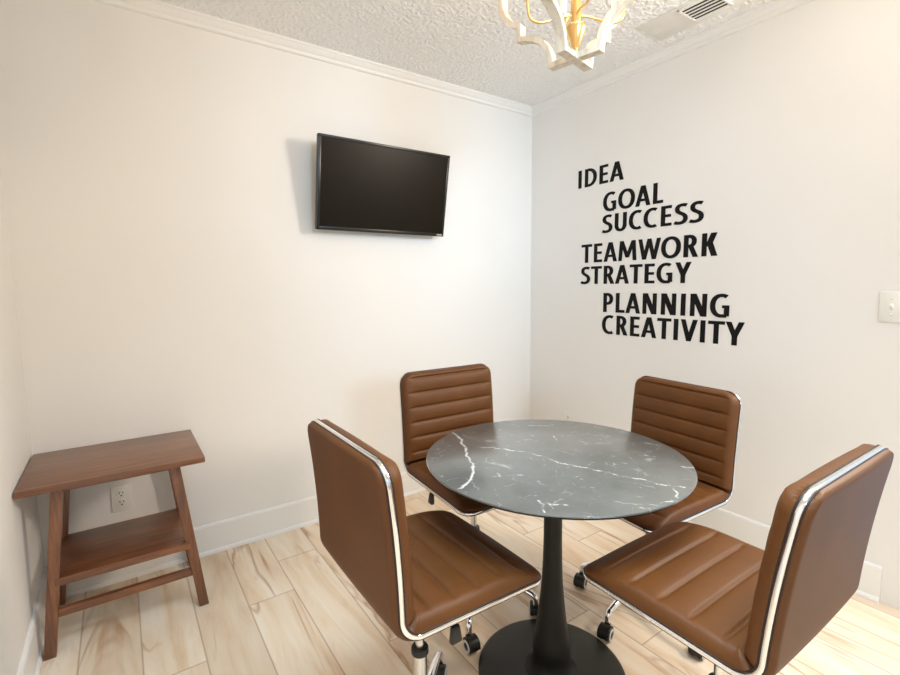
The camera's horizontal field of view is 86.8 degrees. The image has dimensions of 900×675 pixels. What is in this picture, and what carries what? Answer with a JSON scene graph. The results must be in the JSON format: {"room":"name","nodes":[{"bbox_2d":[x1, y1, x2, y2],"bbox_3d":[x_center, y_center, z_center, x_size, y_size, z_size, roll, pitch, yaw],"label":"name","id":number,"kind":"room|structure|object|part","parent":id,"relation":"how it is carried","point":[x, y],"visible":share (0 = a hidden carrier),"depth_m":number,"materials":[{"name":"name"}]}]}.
{"room":"office","nodes":[
{"label":"office","id":0,"kind":"room"},
{"bbox_2d":[0,168,44,674],"bbox_3d":[-0.331,0.066,-0.176,0.120,2.405,4.720,-5,8,-35],"label":"wall","id":1,"kind":"structure","parent":0,"point":[22,566],"depth_m":1.56,"materials":[{"name":"paint"}]},
{"bbox_2d":[17,567,46,674],"bbox_3d":[-0.295,1.179,0.037,0.021,0.144,4.600,-5,8,-35],"label":"baseboard","id":2,"kind":"structure","parent":1,"relation":"attached to","point":[31,660],"depth_m":1.59,"materials":[{"name":"white paint"}]},
{"bbox_2d":[0,0,531,566],"bbox_3d":[-0.569,-0.236,2.591,2.911,2.405,0.120,-5,8,-35],"label":"wall","id":3,"kind":"structure","parent":0,"point":[172,270],"depth_m":2.18,"materials":[{"name":"paint"}]},
{"bbox_2d":[110,483,132,512],"bbox_3d":[-1.399,0.683,2.026,0.072,0.115,0.009,-5,8,-35],"label":"wall outlet","id":4,"kind":"object","parent":3,"relation":"attached to","point":[121,496],"visible":1,"depth_m":2.02,"materials":[{"name":"white plastic"}]},
{"bbox_2d":[116,490,125,497],"bbox_3d":[-1.397,0.664,2.022,0.033,0.033,0.003,-5,8,-35],"label":"receptacle","id":5,"kind":"object","parent":4,"relation":"attached to","point":[119,493],"depth_m":2.02,"materials":[{"name":"white plastic"}]},
{"bbox_2d":[117,499,126,505],"bbox_3d":[-1.397,0.703,2.026,0.033,0.033,0.003,-5,8,-35],"label":"receptacle","id":6,"kind":"object","parent":4,"relation":"attached to","point":[120,502],"depth_m":2.03,"materials":[{"name":"white plastic"}]},
{"bbox_2d":[44,472,426,597],"bbox_3d":[-0.517,0.894,2.657,2.671,0.144,0.021,-5,8,-35],"label":"baseboard","id":7,"kind":"structure","parent":3,"relation":"attached to","point":[219,536],"depth_m":2.29,"materials":[{"name":"white paint"}]},
{"bbox_2d":[91,0,531,116],"bbox_3d":[-0.538,-1.399,2.399,2.671,0.052,0.036,-5,8,-35],"label":"trim","id":8,"kind":"structure","parent":3,"relation":"attached to","point":[154,8],"depth_m":2.28,"materials":[{"name":"white paint"}]},
{"bbox_2d":[315,133,449,236],"bbox_3d":[-0.349,-0.773,2.515,0.745,0.438,0.167,-5,8,-35],"label":"television","id":9,"kind":"object","parent":3,"relation":"attached to","point":[362,186],"visible":1,"depth_m":2.45,"materials":[{"name":"black plastic"}]},
{"bbox_2d":[158,0,772,105],"bbox_3d":[0.766,-1.284,0.528,2.911,0.100,4.840,-5,8,-35],"label":"ceiling","id":10,"kind":"structure","parent":0,"point":[464,43],"depth_m":2.20,"materials":[{"name":"white paint"}]},
{"bbox_2d":[498,0,634,71],"bbox_3d":[0.351,-1.046,1.316,0.391,0.535,0.391,-1,6,-2],"label":"chandelier","id":11,"kind":"object","parent":10,"relation":"hanging from","point":[574,31],"visible":1,"depth_m":1.32,"materials":[{"name":"white wood"}]},
{"bbox_3d":[0.278,-0.914,1.328,0.132,0.075,0.007,-1,6,-2],"label":"arm","id":12,"kind":"part","parent":11,"relation":"part of","materials":[{"name":"gold metal"}]},
{"bbox_2d":[560,0,566,12],"bbox_3d":[0.347,-1.028,1.456,0.021,0.090,0.021,5,9,43],"label":"candle","id":13,"kind":"object","parent":11,"relation":"on","point":[563,3],"depth_m":1.45,"materials":[{"name":"white wax"}]},
{"bbox_3d":[0.351,-1.058,1.314,0.029,0.434,0.029,5,9,43],"label":"stem","id":14,"kind":"part","parent":11,"relation":"part of","materials":[{"name":"gold metal"}]},
{"bbox_3d":[0.355,-0.907,1.256,0.007,0.075,0.132,-1,6,-2],"label":"arm","id":15,"kind":"part","parent":11,"relation":"part of","materials":[{"name":"gold metal"}]},
{"bbox_3d":[0.427,-0.916,1.332,0.132,0.075,0.007,-1,6,-2],"label":"arm","id":16,"kind":"part","parent":11,"relation":"part of","materials":[{"name":"gold metal"}]},
{"bbox_2d":[637,0,748,39],"bbox_3d":[1.083,-1.394,2.013,0.194,0.012,0.524,-5,8,-35],"label":"ceiling vent","id":17,"kind":"object","parent":10,"relation":"in","point":[691,13],"visible":1,"depth_m":2.08,"materials":[{"name":"white metal"}]},
{"bbox_3d":[1.074,-1.391,2.007,0.146,0.008,0.160,-5,8,-35],"label":"grille frame","id":18,"kind":"part","parent":17,"relation":"part of","materials":[{"name":"white metal"}]},
{"bbox_2d":[40,490,899,674],"bbox_3d":[0.793,1.206,0.802,2.911,0.100,4.840,-5,8,-35],"label":"floor","id":19,"kind":"structure","parent":0,"point":[281,604],"depth_m":1.76,"materials":[{"name":"brown wood"}]},
{"bbox_2d":[13,429,208,660],"bbox_3d":[-1.261,0.754,1.844,0.538,0.615,0.429,-5,8,-35],"label":"side table","id":20,"kind":"object","parent":19,"relation":"on","point":[81,555],"visible":1,"depth_m":1.77,"materials":[{"name":"brown wood"}]},
{"bbox_3d":[-1.341,0.792,1.611,0.098,0.594,0.034,-5,8,-35],"label":"leg","id":21,"kind":"part","parent":20,"relation":"part of","materials":[{"name":"brown wood"}]},
{"bbox_3d":[-1.531,0.764,1.882,0.098,0.594,0.034,-5,8,-35],"label":"leg","id":22,"kind":"part","parent":20,"relation":"part of","materials":[{"name":"brown wood"}]},
{"bbox_2d":[55,509,189,586],"bbox_3d":[-1.265,0.799,1.859,0.403,0.028,0.354,-5,8,-35],"label":"shelf","id":23,"kind":"object","parent":20,"relation":"attached to","point":[89,553],"depth_m":1.81,"materials":[{"name":"brown wood"}]},
{"bbox_3d":[-1.198,0.735,2.112,0.100,0.594,0.034,-5,8,-35],"label":"leg","id":24,"kind":"part","parent":20,"relation":"part of","materials":[{"name":"brown wood"}]},
{"bbox_3d":[-1.009,0.763,1.841,0.100,0.594,0.034,-5,8,-35],"label":"leg","id":25,"kind":"part","parent":20,"relation":"part of","materials":[{"name":"brown wood"}]},
{"bbox_2d":[308,419,540,674],"bbox_3d":[-0.089,0.663,1.212,0.558,0.907,0.552,-5,8,-35],"label":"office chair","id":26,"kind":"object","parent":19,"relation":"on","point":[427,573],"visible":1,"depth_m":1.07,"materials":[{"name":"brown leather"}]},
{"bbox_3d":[-0.069,0.414,1.212,0.456,0.407,0.426,-5,8,-35],"label":"panel","id":27,"kind":"part","parent":26,"relation":"part of","materials":[{"name":"brown leather"}]},
{"bbox_3d":[-0.210,0.397,1.112,0.059,0.353,0.430,-5,8,-35],"label":"backrest","id":28,"kind":"part","parent":26,"relation":"part of","materials":[{"name":"brown leather"}]},
{"bbox_3d":[-0.052,1.006,1.404,0.027,0.074,0.247,0,6,10],"label":"leg","id":29,"kind":"part","parent":26,"relation":"part of","materials":[{"name":"silver metal"}]},
{"bbox_3d":[-0.041,0.569,1.248,0.398,0.054,0.430,-5,8,-35],"label":"seat","id":30,"kind":"part","parent":26,"relation":"part of","materials":[{"name":"brown leather"}]},
{"bbox_2d":[399,363,538,653],"bbox_3d":[0.077,0.590,1.852,0.545,0.910,0.534,-5,7,-33],"label":"office chair","id":31,"kind":"object","parent":19,"relation":"on","point":[435,404],"visible":0.53,"depth_m":1.86,"materials":[{"name":"brown leather"}]},
{"bbox_3d":[0.004,0.303,1.940,0.430,0.353,0.059,-5,7,-33],"label":"backrest","id":32,"kind":"part","parent":31,"relation":"part of","materials":[{"name":"brown leather"}]},
{"bbox_3d":[0.103,0.343,1.791,0.435,0.405,0.447,-5,7,-33],"label":"edge trim","id":33,"kind":"part","parent":31,"relation":"part of","materials":[{"name":"silver metal"}]},
{"bbox_3d":[0.117,0.506,1.790,0.430,0.054,0.398,-5,7,-33],"label":"seat","id":34,"kind":"part","parent":31,"relation":"part of","materials":[{"name":"brown leather"}]},
{"bbox_3d":[0.078,0.967,1.745,0.027,0.074,0.247,0,6,7],"label":"leg","id":35,"kind":"part","parent":31,"relation":"part of","materials":[{"name":"silver metal"}]},
{"bbox_3d":[0.220,0.957,1.822,0.247,0.074,0.027,2,7,25],"label":"leg","id":36,"kind":"part","parent":31,"relation":"part of","materials":[{"name":"silver metal"}]},
{"bbox_2d":[426,420,697,674],"bbox_3d":[0.323,0.720,1.501,0.784,0.723,0.784,-5,8,-35],"label":"pedestal table","id":37,"kind":"object","parent":19,"relation":"on","point":[555,471],"visible":1,"depth_m":1.47,"materials":[{"name":"black stone"}]},
{"bbox_3d":[0.323,0.725,1.501,0.170,0.687,0.170,-5,8,-35],"label":"stem","id":38,"kind":"part","parent":37,"relation":"part of","materials":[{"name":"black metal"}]},
{"bbox_2d":[573,376,741,659],"bbox_3d":[0.743,0.618,1.772,0.556,0.858,0.526,-4,7,-29],"label":"office chair","id":39,"kind":"object","parent":19,"relation":"on","point":[701,423],"visible":0.48,"depth_m":1.72,"materials":[{"name":"brown leather"}]},
{"bbox_3d":[0.641,0.943,1.909,0.247,0.074,0.027,4,8,34],"label":"leg","id":40,"kind":"part","parent":39,"relation":"part of","materials":[{"name":"silver metal"}]},
{"bbox_3d":[0.646,0.960,1.748,0.247,0.074,0.027,-5,8,-38],"label":"leg","id":41,"kind":"part","parent":39,"relation":"part of","materials":[{"name":"silver metal"}]},
{"bbox_3d":[0.707,0.553,1.764,0.398,0.054,0.430,-4,7,-29],"label":"seat","id":42,"kind":"part","parent":39,"relation":"part of","materials":[{"name":"brown leather"}]},
{"bbox_3d":[0.725,0.390,1.757,0.447,0.405,0.435,-4,7,-29],"label":"edge trim","id":43,"kind":"part","parent":39,"relation":"part of","materials":[{"name":"silver metal"}]},
{"bbox_3d":[0.882,0.354,1.843,0.059,0.353,0.430,-4,7,-29],"label":"backrest","id":44,"kind":"part","parent":39,"relation":"part of","materials":[{"name":"brown leather"}]},
{"bbox_2d":[583,444,893,674],"bbox_3d":[0.648,0.669,1.087,0.574,0.908,0.548,-5,8,-34],"label":"office chair","id":45,"kind":"object","parent":19,"relation":"on","point":[744,608],"visible":1,"depth_m":0.93,"materials":[{"name":"brown leather"}]},
{"bbox_3d":[0.603,0.561,1.133,0.430,0.038,0.399,-5,8,-34],"label":"seat","id":46,"kind":"part","parent":45,"relation":"part of","materials":[{"name":"brown leather"}]},
{"bbox_3d":[0.720,0.405,0.938,0.430,0.353,0.059,-5,10,-34],"label":"backrest","id":47,"kind":"part","parent":45,"relation":"part of","materials":[{"name":"brown leather"}]},
{"bbox_3d":[0.624,0.411,1.082,0.426,0.407,0.456,-5,10,-34],"label":"panel","id":48,"kind":"part","parent":45,"relation":"part of","materials":[{"name":"brown leather"}]},
{"bbox_2d":[530,0,899,609],"bbox_3d":[1.959,-0.133,1.407,0.120,2.405,4.720,-5,8,-35],"label":"wall","id":49,"kind":"structure","parent":0,"point":[785,127],"depth_m":2.13,"materials":[{"name":"paint"}]},
{"bbox_2d":[564,411,572,420],"bbox_3d":[0.770,0.540,3.098,0.009,0.115,0.072,-5,8,-35],"label":"wall outlet","id":50,"kind":"object","parent":49,"relation":"attached to","point":[568,416],"visible":0.49,"depth_m":3.09,"materials":[{"name":"white plastic"}]},
{"bbox_2d":[578,161,623,188],"bbox_3d":[0.873,-0.945,2.768,0.002,0.105,0.319,-5,8,-35],"label":"word sign","id":51,"kind":"object","parent":49,"relation":"attached to","point":[617,166],"depth_m":2.76,"materials":[{"name":"black plastic"}]},
{"bbox_2d":[603,183,662,210],"bbox_3d":[0.996,-0.767,2.611,0.003,0.109,0.373,-5,8,-35],"label":"word sign","id":52,"kind":"object","parent":49,"relation":"attached to","point":[643,190],"depth_m":2.60,"materials":[{"name":"black plastic"}]},
{"bbox_2d":[581,262,690,283],"bbox_3d":[1.003,-0.353,2.653,0.003,0.107,0.692,-5,8,-35],"label":"word sign","id":53,"kind":"object","parent":49,"relation":"attached to","point":[682,271],"depth_m":2.62,"materials":[{"name":"black plastic"}]},
{"bbox_2d":[582,232,717,262],"bbox_3d":[1.038,-0.478,2.587,0.003,0.112,0.812,-5,8,-35],"label":"word sign","id":54,"kind":"object","parent":49,"relation":"attached to","point":[649,245],"depth_m":2.52,"materials":[{"name":"black plastic"}]},
{"bbox_2d":[601,201,703,232],"bbox_3d":[1.057,-0.636,2.540,0.003,0.105,0.593,-5,8,-35],"label":"word sign","id":55,"kind":"object","parent":49,"relation":"attached to","point":[692,207],"depth_m":2.50,"materials":[{"name":"black plastic"}]},
{"bbox_2d":[603,293,729,317],"bbox_3d":[1.109,-0.178,2.523,0.003,0.114,0.710,-5,8,-35],"label":"word sign","id":56,"kind":"object","parent":49,"relation":"attached to","point":[694,300],"depth_m":2.48,"materials":[{"name":"black plastic"}]},
{"bbox_2d":[602,315,743,345],"bbox_3d":[1.129,-0.047,2.510,0.003,0.112,0.786,-5,8,-35],"label":"word sign","id":57,"kind":"object","parent":49,"relation":"attached to","point":[734,333],"depth_m":2.46,"materials":[{"name":"black plastic"}]},
{"bbox_2d":[532,0,814,116],"bbox_3d":[1.848,-1.302,1.284,0.036,0.052,4.600,-5,8,-35],"label":"trim","id":58,"kind":"structure","parent":49,"relation":"attached to","point":[774,8],"depth_m":2.32,"materials":[{"name":"white paint"}]},
{"bbox_2d":[688,508,882,602],"bbox_3d":[1.116,0.879,2.630,0.021,0.144,1.930,-5,8,-35],"label":"baseboard","id":59,"kind":"structure","parent":49,"relation":"attached to","point":[747,530],"depth_m":2.21,"materials":[{"name":"white paint"}]},
{"bbox_2d":[878,291,899,322],"bbox_3d":[1.633,-0.113,1.760,0.017,0.115,0.074,-5,8,-35],"label":"light switch","id":60,"kind":"object","parent":49,"relation":"attached to","point":[889,303],"visible":1,"depth_m":1.77,"materials":[{"name":"white plastic"}]}
]}

